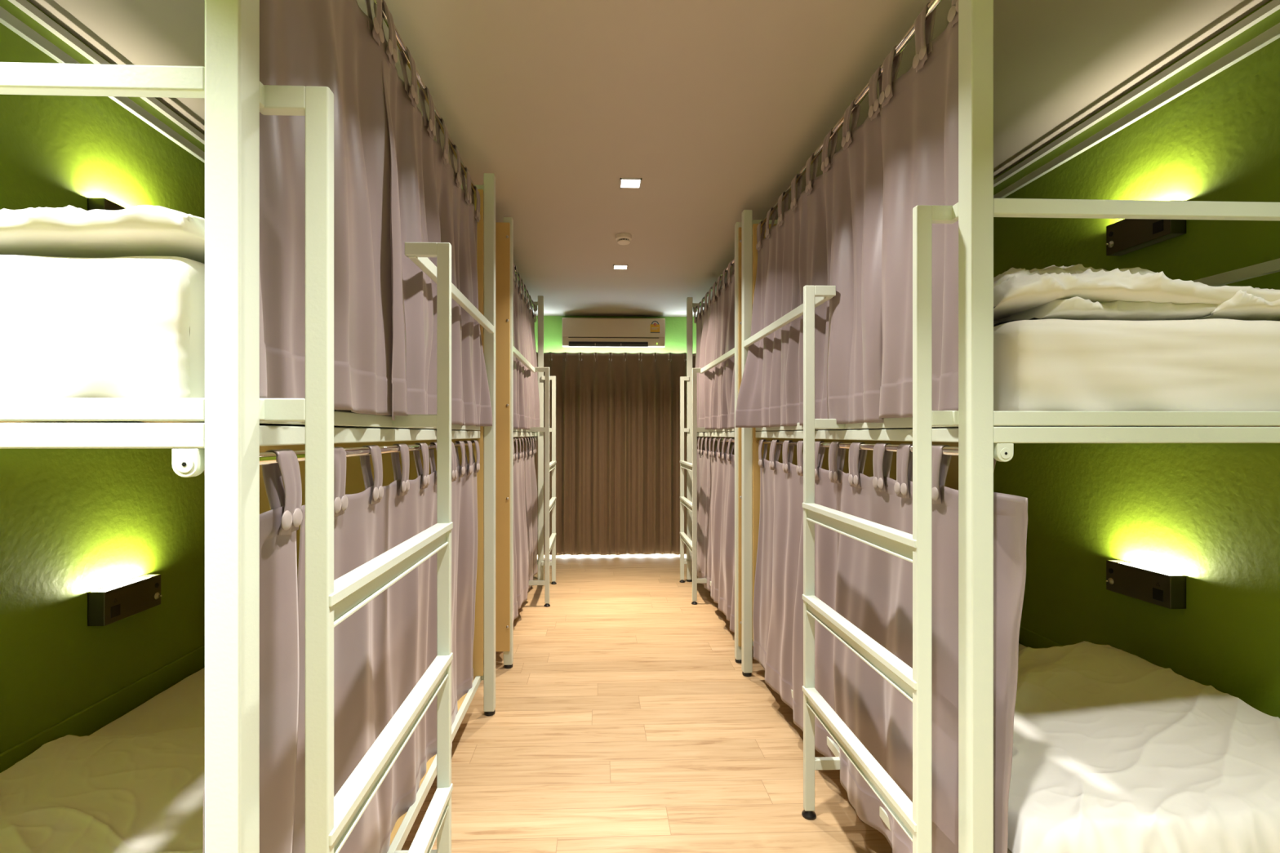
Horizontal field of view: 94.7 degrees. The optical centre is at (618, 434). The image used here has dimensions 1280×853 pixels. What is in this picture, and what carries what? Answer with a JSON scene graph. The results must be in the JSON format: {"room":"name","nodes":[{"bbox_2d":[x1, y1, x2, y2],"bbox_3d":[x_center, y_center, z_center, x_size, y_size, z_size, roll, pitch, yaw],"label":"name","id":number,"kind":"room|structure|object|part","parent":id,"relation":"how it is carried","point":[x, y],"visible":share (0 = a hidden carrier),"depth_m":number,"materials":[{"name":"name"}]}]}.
{"room":"dormitory","nodes":[
{"label":"dormitory","id":0,"kind":"room"},
{"bbox_2d":[0,0,204,754],"bbox_3d":[-1.854,0.013,1.796,0.100,2.675,9.720,0,0,-2],"label":"wall","id":1,"kind":"structure","parent":0,"point":[74,523],"depth_m":1.99,"materials":[{"name":"green paint"}]},
{"bbox_2d":[0,644,204,773],"bbox_3d":[-1.796,1.140,1.748,0.012,0.420,9.620,0,0,-2],"label":"baseboard","id":2,"kind":"structure","parent":1,"relation":"attached to","point":[88,721],"depth_m":2.10,"materials":[{"name":"green paint"}]},
{"bbox_2d":[8,0,204,144],"bbox_3d":[-1.791,-1.292,1.749,0.022,0.025,9.620,0,0,-2],"label":"trim","id":3,"kind":"structure","parent":1,"relation":"attached to","point":[26,6],"depth_m":1.97,"materials":[{"name":"grey"}]},
{"bbox_2d":[87,197,125,210],"bbox_3d":[-1.777,-0.748,2.139,0.077,0.116,0.260,0,0,-2],"label":"wall lamp","id":4,"kind":"object","parent":1,"relation":"attached to","point":[101,203],"visible":0.08,"depth_m":2.01,"materials":[{"name":"brown metal"}]},
{"bbox_2d":[87,573,162,626],"bbox_3d":[-1.777,0.597,2.139,0.077,0.116,0.260,0,0,-2],"label":"wall lamp","id":5,"kind":"object","parent":1,"relation":"attached to","point":[110,604],"visible":1,"depth_m":2.09,"materials":[{"name":"brown wood"}]},
{"bbox_2d":[111,604,120,618],"bbox_3d":[-1.754,0.617,2.055,0.002,0.040,0.040,0,0,-2],"label":"socket","id":6,"kind":"object","parent":5,"relation":"attached to","point":[115,608],"depth_m":2.06,"materials":[{"name":"black plastic"}]},
{"bbox_2d":[154,592,162,599],"bbox_3d":[-1.752,0.617,2.248,0.020,0.026,0.026,0,0,-2],"label":"toggle switch","id":7,"kind":"object","parent":5,"relation":"attached to","point":[157,595],"depth_m":2.24,"materials":[{"name":"silver metal"}]},
{"bbox_2d":[534,315,696,353],"bbox_3d":[-0.078,0.013,6.671,3.790,2.675,0.100,0,0,-2],"label":"wall","id":8,"kind":"structure","parent":0,"point":[675,326],"depth_m":6.62,"materials":[{"name":"green paint"}]},
{"bbox_2d":[562,317,665,347],"bbox_3d":[-0.057,-1.113,6.518,1.127,0.317,0.201,0,0,-2],"label":"air conditioner","id":9,"kind":"object","parent":8,"relation":"attached to","point":[619,332],"visible":1,"depth_m":6.43,"materials":[{"name":"beige plastic"}]},
{"bbox_2d":[568,341,648,346],"bbox_3d":[-0.112,-0.983,6.443,0.862,0.048,0.034,0,0,-2],"label":"outlet","id":10,"kind":"object","parent":9,"relation":"attached to","point":[571,344],"depth_m":6.43,"materials":[{"name":"black plastic"}]},
{"bbox_3d":[-0.054,-1.161,6.426,1.123,0.205,0.011,0,0,-2],"label":"panel","id":11,"kind":"part","parent":9,"relation":"part of","materials":[{"name":"beige plastic"}]},
{"bbox_2d":[513,351,734,555],"bbox_3d":[-0.005,0.217,6.461,2.801,2.227,0.095,0,0,-2],"label":"drape","id":12,"kind":"object","parent":8,"relation":"hanging from","point":[618,415],"visible":0.49,"depth_m":6.46,"materials":[{"name":"brown fabric"}]},
{"bbox_2d":[400,553,892,852],"bbox_3d":[0.085,1.390,2.014,3.990,0.080,10.220,0,0,-2],"label":"floor","id":13,"kind":"structure","parent":0,"point":[626,719],"depth_m":2.56,"materials":[{"name":"brown wood"}]},
{"bbox_2d":[0,0,495,852],"bbox_3d":[-1.125,0.050,1.825,1.326,2.600,2.053,0,0,-2],"label":"bunk bed","id":14,"kind":"object","parent":13,"relation":"on","point":[231,445],"visible":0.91,"depth_m":0.86,"materials":[{"name":"white paint"}]},
{"bbox_3d":[-1.747,-1.183,1.804,0.020,0.035,1.961,0,0,-2],"label":"rail","id":15,"kind":"part","parent":14,"relation":"part of","materials":[{"name":"white metal"}]},
{"bbox_3d":[-1.139,-0.034,0.811,1.127,0.032,0.020,0,0,-2],"label":"rail","id":16,"kind":"part","parent":14,"relation":"part of","materials":[{"name":"white metal"}]},
{"bbox_3d":[-1.140,0.002,0.817,1.127,0.036,0.032,0,0,-2],"label":"rail","id":17,"kind":"part","parent":14,"relation":"part of","materials":[{"name":"white metal"}]},
{"bbox_3d":[-1.139,-0.496,0.812,1.127,0.036,0.022,0,0,-2],"label":"guard rail","id":18,"kind":"part","parent":14,"relation":"part of","materials":[{"name":"white metal"}]},
{"bbox_2d":[88,667,204,736],"bbox_3d":[-1.206,1.065,1.803,1.063,0.210,1.962,0,0,-2],"label":"mattress","id":19,"kind":"object","parent":14,"relation":"on","point":[182,705],"visible":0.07,"depth_m":2.04,"materials":[{"name":"white fabric"}]},
{"bbox_2d":[0,726,204,852],"bbox_3d":[-1.181,0.921,1.344,1.000,0.070,1.036,0,0,-2],"label":"duvet","id":20,"kind":"object","parent":19,"relation":"on","point":[144,793],"visible":0.61,"depth_m":1.47,"materials":[{"name":"white fabric"}]},
{"bbox_2d":[0,254,463,431],"bbox_3d":[-1.188,-0.138,1.803,1.100,0.268,1.965,0,0,-2],"label":"mattress","id":21,"kind":"object","parent":14,"relation":"on","point":[125,326],"visible":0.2,"depth_m":0.85,"materials":[{"name":"white fabric"}]},
{"bbox_2d":[0,204,204,263],"bbox_3d":[-1.150,-0.313,1.265,1.075,0.082,0.891,0,0,-2],"label":"duvet","id":22,"kind":"object","parent":21,"relation":"on","point":[141,230],"visible":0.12,"depth_m":0.86,"materials":[{"name":"white fabric"}]},
{"bbox_3d":[-0.553,0.040,0.844,0.050,2.580,0.050,0,0,-2],"label":"post","id":23,"kind":"part","parent":14,"relation":"part of","materials":[{"name":"white metal"}]},
{"bbox_2d":[202,448,302,852],"bbox_3d":[-0.611,0.614,0.975,0.054,1.173,0.270,0,0,1],"label":"curtain","id":24,"kind":"object","parent":14,"relation":"hanging from","point":[279,652],"visible":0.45,"depth_m":1.06,"materials":[{"name":"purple fabric"}]},
{"bbox_2d":[259,0,407,416],"bbox_3d":[-0.597,-0.598,1.230,0.090,1.104,0.751,0,0,-2],"label":"curtain","id":25,"kind":"object","parent":14,"relation":"hanging from","point":[333,44],"visible":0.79,"depth_m":1.20,"materials":[{"name":"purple fabric"}]},
{"bbox_3d":[-0.636,-0.034,1.842,0.022,0.032,1.991,0,0,-2],"label":"rail","id":26,"kind":"part","parent":14,"relation":"part of","materials":[{"name":"white metal"}]},
{"bbox_3d":[-0.640,0.042,1.842,0.021,0.021,2.027,0,0,-2],"label":"curtain rod","id":27,"kind":"part","parent":14,"relation":"part of","materials":[{"name":"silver metal"}]},
{"bbox_3d":[-0.636,0.003,1.842,0.022,0.034,1.991,0,0,-2],"label":"rail","id":28,"kind":"part","parent":14,"relation":"part of","materials":[{"name":"white metal"}]},
{"bbox_3d":[-1.229,-0.007,2.790,1.165,2.315,0.016,0,0,-2],"label":"panel","id":29,"kind":"part","parent":14,"relation":"part of","materials":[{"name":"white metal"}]},
{"bbox_2d":[292,440,479,852],"bbox_3d":[-0.650,0.615,1.964,0.072,1.175,1.631,0,0,-2],"label":"curtain","id":30,"kind":"object","parent":14,"relation":"hanging from","point":[383,649],"visible":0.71,"depth_m":1.65,"materials":[{"name":"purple fabric"}]},
{"bbox_3d":[-0.640,-1.135,1.842,0.021,0.021,2.027,0,0,-2],"label":"curtain rod","id":31,"kind":"part","parent":14,"relation":"part of","materials":[{"name":"silver metal"}]},
{"bbox_2d":[373,0,492,426],"bbox_3d":[-0.638,-0.592,2.165,0.098,1.115,1.284,0,0,-1],"label":"curtain","id":32,"kind":"object","parent":14,"relation":"hanging from","point":[433,205],"visible":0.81,"depth_m":1.97,"materials":[{"name":"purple fabric"}]},
{"bbox_3d":[-0.636,1.167,1.842,0.022,0.035,1.991,0,0,-2],"label":"rail","id":33,"kind":"part","parent":14,"relation":"part of","materials":[{"name":"white metal"}]},
{"bbox_3d":[-0.587,-0.500,2.218,0.022,0.036,1.213,0,0,-2],"label":"guard rail","id":34,"kind":"part","parent":14,"relation":"part of","materials":[{"name":"white metal"}]},
{"bbox_3d":[-1.210,-1.183,2.830,1.127,0.035,0.032,0,0,-2],"label":"rail","id":35,"kind":"part","parent":14,"relation":"part of","materials":[{"name":"white metal"}]},
{"bbox_3d":[-0.623,0.040,2.844,0.050,2.580,0.050,0,0,-2],"label":"post","id":36,"kind":"part","parent":14,"relation":"part of","materials":[{"name":"white metal"}]},
{"bbox_2d":[483,217,556,668],"bbox_3d":[-1.201,0.050,4.351,1.346,2.600,2.001,0,0,-2],"label":"bunk bed","id":37,"kind":"object","parent":13,"relation":"on","point":[505,350],"visible":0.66,"depth_m":3.37,"materials":[{"name":"white paint"}]},
{"bbox_3d":[-1.227,0.017,3.362,1.203,2.457,0.017,0,0,-2],"label":"panel","id":38,"kind":"part","parent":37,"relation":"part of","materials":[{"name":"brown wood"}]},
{"bbox_3d":[-0.640,0.040,3.415,0.050,2.580,0.050,0,0,-2],"label":"post","id":39,"kind":"part","parent":37,"relation":"part of","materials":[{"name":"white paint"}]},
{"bbox_3d":[-0.721,-0.034,4.378,0.022,0.032,1.920,0,0,-2],"label":"rail","id":40,"kind":"part","parent":37,"relation":"part of","materials":[{"name":"white metal"}]},
{"bbox_3d":[-0.647,-0.500,4.030,0.022,0.036,1.191,0,0,-2],"label":"guard rail","id":41,"kind":"part","parent":37,"relation":"part of","materials":[{"name":"white metal"}]},
{"bbox_3d":[-0.721,0.003,4.378,0.022,0.034,1.920,0,0,-2],"label":"rail","id":42,"kind":"part","parent":37,"relation":"part of","materials":[{"name":"white metal"}]},
{"bbox_3d":[-0.725,-1.135,4.377,0.021,0.021,1.956,0,0,-2],"label":"curtain rod","id":43,"kind":"part","parent":37,"relation":"part of","materials":[{"name":"silver metal"}]},
{"bbox_3d":[-0.725,0.042,4.377,0.021,0.021,1.956,0,0,-2],"label":"curtain rod","id":44,"kind":"part","parent":37,"relation":"part of","materials":[{"name":"silver metal"}]},
{"bbox_2d":[513,437,537,620],"bbox_3d":[-0.708,0.620,4.368,0.081,1.185,1.840,0,0,-2],"label":"curtain","id":45,"kind":"object","parent":37,"relation":"hanging from","point":[525,485],"visible":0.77,"depth_m":4.31,"materials":[{"name":"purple fabric"}]},
{"bbox_2d":[513,263,540,429],"bbox_3d":[-0.702,-0.592,4.368,0.093,1.116,1.841,0,0,-2],"label":"curtain","id":46,"kind":"object","parent":37,"relation":"hanging from","point":[526,389],"visible":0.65,"depth_m":4.39,"materials":[{"name":"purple fabric"}]},
{"bbox_3d":[-1.294,-1.183,5.330,1.127,0.035,0.032,0,0,-2],"label":"rail","id":47,"kind":"part","parent":37,"relation":"part of","materials":[{"name":"white metal"}]},
{"bbox_3d":[-0.707,0.040,5.344,0.050,2.580,0.050,0,0,-2],"label":"post","id":48,"kind":"part","parent":37,"relation":"part of","materials":[{"name":"white metal"}]},
{"bbox_2d":[679,222,753,663],"bbox_3d":[1.234,0.050,4.456,1.298,2.600,1.981,0,0,-2],"label":"bunk bed","id":49,"kind":"object","parent":13,"relation":"on","point":[690,540],"visible":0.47,"depth_m":4.67,"materials":[{"name":"white paint"}]},
{"bbox_3d":[0.649,0.040,5.401,0.050,2.580,0.050,0,0,-2],"label":"post","id":50,"kind":"part","parent":49,"relation":"part of","materials":[{"name":"white metal"}]},
{"bbox_3d":[1.236,-1.183,5.428,1.127,0.035,0.032,0,0,-2],"label":"rail","id":51,"kind":"part","parent":49,"relation":"part of","materials":[{"name":"white metal"}]},
{"bbox_2d":[691,437,734,632],"bbox_3d":[0.715,0.630,4.438,0.090,1.206,1.821,0,0,-2],"label":"curtain","id":52,"kind":"object","parent":49,"relation":"hanging from","point":[715,470],"visible":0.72,"depth_m":4.29,"materials":[{"name":"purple fabric"}]},
{"bbox_3d":[0.734,-1.135,4.448,0.021,0.021,1.936,0,0,-2],"label":"curtain rod","id":53,"kind":"part","parent":49,"relation":"part of","materials":[{"name":"silver metal"}]},
{"bbox_2d":[693,257,734,429],"bbox_3d":[0.713,-0.592,4.438,0.090,1.116,1.821,0,0,-2],"label":"curtain","id":54,"kind":"object","parent":49,"relation":"hanging from","point":[715,324],"visible":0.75,"depth_m":4.27,"materials":[{"name":"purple fabric"}]},
{"bbox_3d":[0.730,0.003,4.448,0.022,0.034,1.900,0,0,-2],"label":"rail","id":55,"kind":"part","parent":49,"relation":"part of","materials":[{"name":"white metal"}]},
{"bbox_3d":[0.734,0.042,4.448,0.021,0.021,1.936,0,0,-2],"label":"curtain rod","id":56,"kind":"part","parent":49,"relation":"part of","materials":[{"name":"silver metal"}]},
{"bbox_3d":[0.680,-0.500,4.102,0.022,0.036,1.181,0,0,-2],"label":"guard rail","id":57,"kind":"part","parent":49,"relation":"part of","materials":[{"name":"white metal"}]},
{"bbox_3d":[0.730,-0.034,4.448,0.022,0.032,1.900,0,0,-2],"label":"rail","id":58,"kind":"part","parent":49,"relation":"part of","materials":[{"name":"white metal"}]},
{"bbox_3d":[0.716,0.040,3.492,0.050,2.580,0.050,0,0,-2],"label":"post","id":59,"kind":"part","parent":49,"relation":"part of","materials":[{"name":"white paint"}]},
{"bbox_3d":[1.305,0.017,3.480,1.203,2.457,0.017,0,0,-2],"label":"panel","id":60,"kind":"part","parent":49,"relation":"part of","materials":[{"name":"brown wood"}]},
{"bbox_2d":[741,0,1279,852],"bbox_3d":[1.297,0.050,2.321,1.314,2.600,2.054,0,0,-2],"label":"bunk bed","id":61,"kind":"object","parent":13,"relation":"on","point":[973,447],"visible":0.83,"depth_m":1.34,"materials":[{"name":"white paint"}]},
{"bbox_3d":[0.718,0.040,3.302,0.050,2.580,0.050,0,0,-2],"label":"post","id":62,"kind":"part","parent":61,"relation":"part of","materials":[{"name":"white metal"}]},
{"bbox_3d":[1.305,-1.183,3.330,1.127,0.035,0.032,0,0,-2],"label":"rail","id":63,"kind":"part","parent":61,"relation":"part of","materials":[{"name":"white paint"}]},
{"bbox_3d":[0.726,-0.500,2.682,0.022,0.036,1.201,0,0,-2],"label":"guard rail","id":64,"kind":"part","parent":61,"relation":"part of","materials":[{"name":"white metal"}]},
{"bbox_2d":[735,64,884,427],"bbox_3d":[0.744,-0.592,2.525,0.152,1.115,1.462,0,0,-2],"label":"curtain","id":65,"kind":"object","parent":61,"relation":"hanging from","point":[830,233],"visible":0.85,"depth_m":2.21,"materials":[{"name":"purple fabric"}]},
{"bbox_3d":[0.801,1.167,2.303,0.022,0.035,1.992,0,0,-2],"label":"rail","id":66,"kind":"part","parent":61,"relation":"part of","materials":[{"name":"white metal"}]},
{"bbox_3d":[0.805,-1.135,2.304,0.021,0.021,2.028,0,0,-2],"label":"curtain rod","id":67,"kind":"part","parent":61,"relation":"part of","materials":[{"name":"silver metal"}]},
{"bbox_3d":[1.327,-0.007,3.291,1.165,2.315,0.016,0,0,-2],"label":"panel","id":68,"kind":"part","parent":61,"relation":"part of","materials":[{"name":"fabric"}]},
{"bbox_3d":[0.801,-0.034,2.303,0.022,0.032,1.992,0,0,-2],"label":"rail","id":69,"kind":"part","parent":61,"relation":"part of","materials":[{"name":"white metal"}]},
{"bbox_3d":[0.801,0.003,2.303,0.022,0.034,1.992,0,0,-2],"label":"rail","id":70,"kind":"part","parent":61,"relation":"part of","materials":[{"name":"white metal"}]},
{"bbox_3d":[0.805,0.042,2.304,0.021,0.021,2.028,0,0,-2],"label":"curtain rod","id":71,"kind":"part","parent":61,"relation":"part of","materials":[{"name":"silver metal"}]},
{"bbox_2d":[752,439,1027,852],"bbox_3d":[0.791,0.630,2.254,0.097,1.204,1.952,0,0,-3],"label":"curtain","id":72,"kind":"object","parent":61,"relation":"hanging from","point":[870,587],"visible":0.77,"depth_m":1.82,"materials":[{"name":"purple fabric"}]},
{"bbox_2d":[879,0,958,417],"bbox_3d":[0.806,-0.597,1.602,0.082,1.104,0.506,0,0,-2],"label":"curtain","id":73,"kind":"object","parent":61,"relation":"hanging from","point":[919,108],"visible":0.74,"depth_m":1.60,"materials":[{"name":"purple fabric"}]},
{"bbox_3d":[0.788,0.040,1.301,0.050,2.580,0.050,0,0,-2],"label":"post","id":74,"kind":"part","parent":61,"relation":"part of","materials":[{"name":"white metal"}]},
{"bbox_2d":[1007,643,1026,852],"bbox_3d":[1.374,1.065,2.302,1.061,0.208,1.964,0,0,-2],"label":"mattress","id":75,"kind":"object","parent":61,"relation":"on","point":[1020,646],"visible":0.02,"depth_m":2.67,"materials":[{"name":"white fabric"}]},
{"bbox_2d":[1007,640,1279,852],"bbox_3d":[1.408,0.874,1.827,1.055,0.164,1.004,0,0,-2],"label":"duvet","id":76,"kind":"object","parent":75,"relation":"on","point":[1115,750],"visible":0.61,"depth_m":1.58,"materials":[{"name":"white fabric"}]},
{"bbox_2d":[784,318,1279,431],"bbox_3d":[1.373,-0.137,2.305,1.057,0.265,1.961,0,0,-2],"label":"mattress","id":77,"kind":"object","parent":61,"relation":"on","point":[1212,364],"visible":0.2,"depth_m":1.33,"materials":[{"name":"white fabric"}]},
{"bbox_2d":[993,263,1279,327],"bbox_3d":[1.381,-0.348,1.611,1.033,0.153,0.577,0,0,-2],"label":"duvet","id":78,"kind":"object","parent":77,"relation":"on","point":[1073,292],"visible":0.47,"depth_m":1.36,"materials":[{"name":"white fabric"}]},
{"bbox_3d":[1.912,-1.183,2.342,0.020,0.035,1.962,0,0,-2],"label":"rail","id":79,"kind":"part","parent":61,"relation":"part of","materials":[{"name":"white metal"}]},
{"bbox_3d":[1.376,-0.034,1.309,1.127,0.032,0.020,0,0,-2],"label":"rail","id":80,"kind":"part","parent":61,"relation":"part of","materials":[{"name":"white metal"}]},
{"bbox_3d":[1.375,0.002,1.315,1.127,0.036,0.032,0,0,-2],"label":"rail","id":81,"kind":"part","parent":61,"relation":"part of","materials":[{"name":"white metal"}]},
{"bbox_3d":[1.376,-0.496,1.310,1.127,0.036,0.022,0,0,-2],"label":"guard rail","id":82,"kind":"part","parent":61,"relation":"part of","materials":[{"name":"white metal"}]},
{"bbox_3d":[1.913,-0.495,2.342,0.022,0.035,1.962,0,0,-2],"label":"guard rail","id":83,"kind":"part","parent":61,"relation":"part of","materials":[{"name":"white metal"}]},
{"bbox_2d":[28,0,1269,316],"bbox_3d":[0.088,-1.365,1.914,3.990,0.080,10.020,0,0,-2],"label":"ceiling","id":84,"kind":"structure","parent":0,"point":[717,106],"depth_m":2.24,"materials":[{"name":"paint"}]},
{"bbox_2d":[613,264,627,269],"bbox_3d":[0.013,-1.322,4.663,0.114,0.006,0.114,0,0,-2],"label":"recessed light","id":85,"kind":"object","parent":84,"relation":"in","point":[615,266],"visible":1,"depth_m":4.65,"materials":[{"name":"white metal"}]},
{"bbox_2d":[613,265,626,268],"bbox_3d":[0.013,-1.323,4.663,0.098,0.003,0.098,0,0,-2],"label":"diffuser","id":86,"kind":"object","parent":85,"relation":"attached to","point":[615,266],"depth_m":4.66,"materials":[{"name":"white plastic"}]},
{"bbox_2d":[615,232,631,244],"bbox_3d":[0.033,-1.298,3.929,0.108,0.055,0.108,0,0,-2],"label":"smoke detector","id":87,"kind":"object","parent":84,"relation":"attached to","point":[622,238],"visible":1,"depth_m":3.90,"materials":[{"name":"beige plastic"}]},
{"bbox_2d":[619,177,642,188],"bbox_3d":[0.062,-1.322,3.104,0.114,0.006,0.114,0,0,-2],"label":"recessed light","id":88,"kind":"object","parent":84,"relation":"in","point":[628,183],"visible":1,"depth_m":3.10,"materials":[{"name":"white metal"}]},
{"bbox_2d":[621,179,639,186],"bbox_3d":[0.062,-1.323,3.104,0.098,0.003,0.098,0,0,-2],"label":"diffuser","id":89,"kind":"object","parent":88,"relation":"attached to","point":[624,183],"depth_m":3.10,"materials":[{"name":"white plastic"}]},
{"bbox_2d":[993,0,1279,718],"bbox_3d":[2.034,0.013,1.932,0.100,2.675,9.720,0,0,-2],"label":"wall","id":90,"kind":"structure","parent":0,"point":[1208,514],"depth_m":2.10,"materials":[{"name":"green paint"}]},
{"bbox_2d":[1018,626,1063,648],"bbox_3d":[1.980,1.140,1.880,0.012,0.420,9.620,0,0,-2],"label":"baseboard","id":91,"kind":"structure","parent":90,"relation":"attached to","point":[1027,637],"depth_m":2.76,"materials":[{"name":"green paint"}]},
{"bbox_2d":[993,0,1279,186],"bbox_3d":[1.975,-1.292,1.880,0.022,0.025,9.620,0,0,-2],"label":"trim","id":92,"kind":"structure","parent":90,"relation":"attached to","point":[1273,6],"depth_m":2.15,"materials":[{"name":"grey"}]},
{"bbox_2d":[1106,560,1186,608],"bbox_3d":[1.937,0.552,2.184,0.077,0.116,0.260,0,0,-2],"label":"wall lamp","id":93,"kind":"object","parent":90,"relation":"attached to","point":[1167,589],"visible":1,"depth_m":2.15,"materials":[{"name":"brown wood"}]},
{"bbox_2d":[1106,577,1113,584],"bbox_3d":[1.904,0.572,2.291,0.020,0.026,0.026,0,0,-2],"label":"toggle switch","id":94,"kind":"object","parent":93,"relation":"attached to","point":[1108,580],"depth_m":2.29,"materials":[{"name":"silver metal"}]},
{"bbox_2d":[1152,587,1163,601],"bbox_3d":[1.920,0.572,2.098,0.002,0.040,0.040,0,0,-2],"label":"socket","id":95,"kind":"object","parent":93,"relation":"attached to","point":[1157,593],"depth_m":2.10,"materials":[{"name":"black plastic"}]},
{"bbox_2d":[1106,200,1186,255],"bbox_3d":[1.937,-0.758,2.184,0.077,0.116,0.260,0,0,-2],"label":"wall lamp","id":96,"kind":"object","parent":90,"relation":"attached to","point":[1125,236],"visible":0.83,"depth_m":2.18,"materials":[{"name":"brown metal"}]},
{"bbox_2d":[1106,240,1113,248],"bbox_3d":[1.904,-0.738,2.291,0.020,0.026,0.026,0,0,-2],"label":"toggle switch","id":97,"kind":"object","parent":96,"relation":"attached to","point":[1109,244],"depth_m":2.29,"materials":[{"name":"silver metal"}]},
{"bbox_2d":[1152,219,1163,234],"bbox_3d":[1.920,-0.738,2.098,0.002,0.040,0.040,0,0,-2],"label":"socket","id":98,"kind":"object","parent":96,"relation":"attached to","point":[1157,224],"depth_m":2.10,"materials":[{"name":"black plastic"}]}
]}

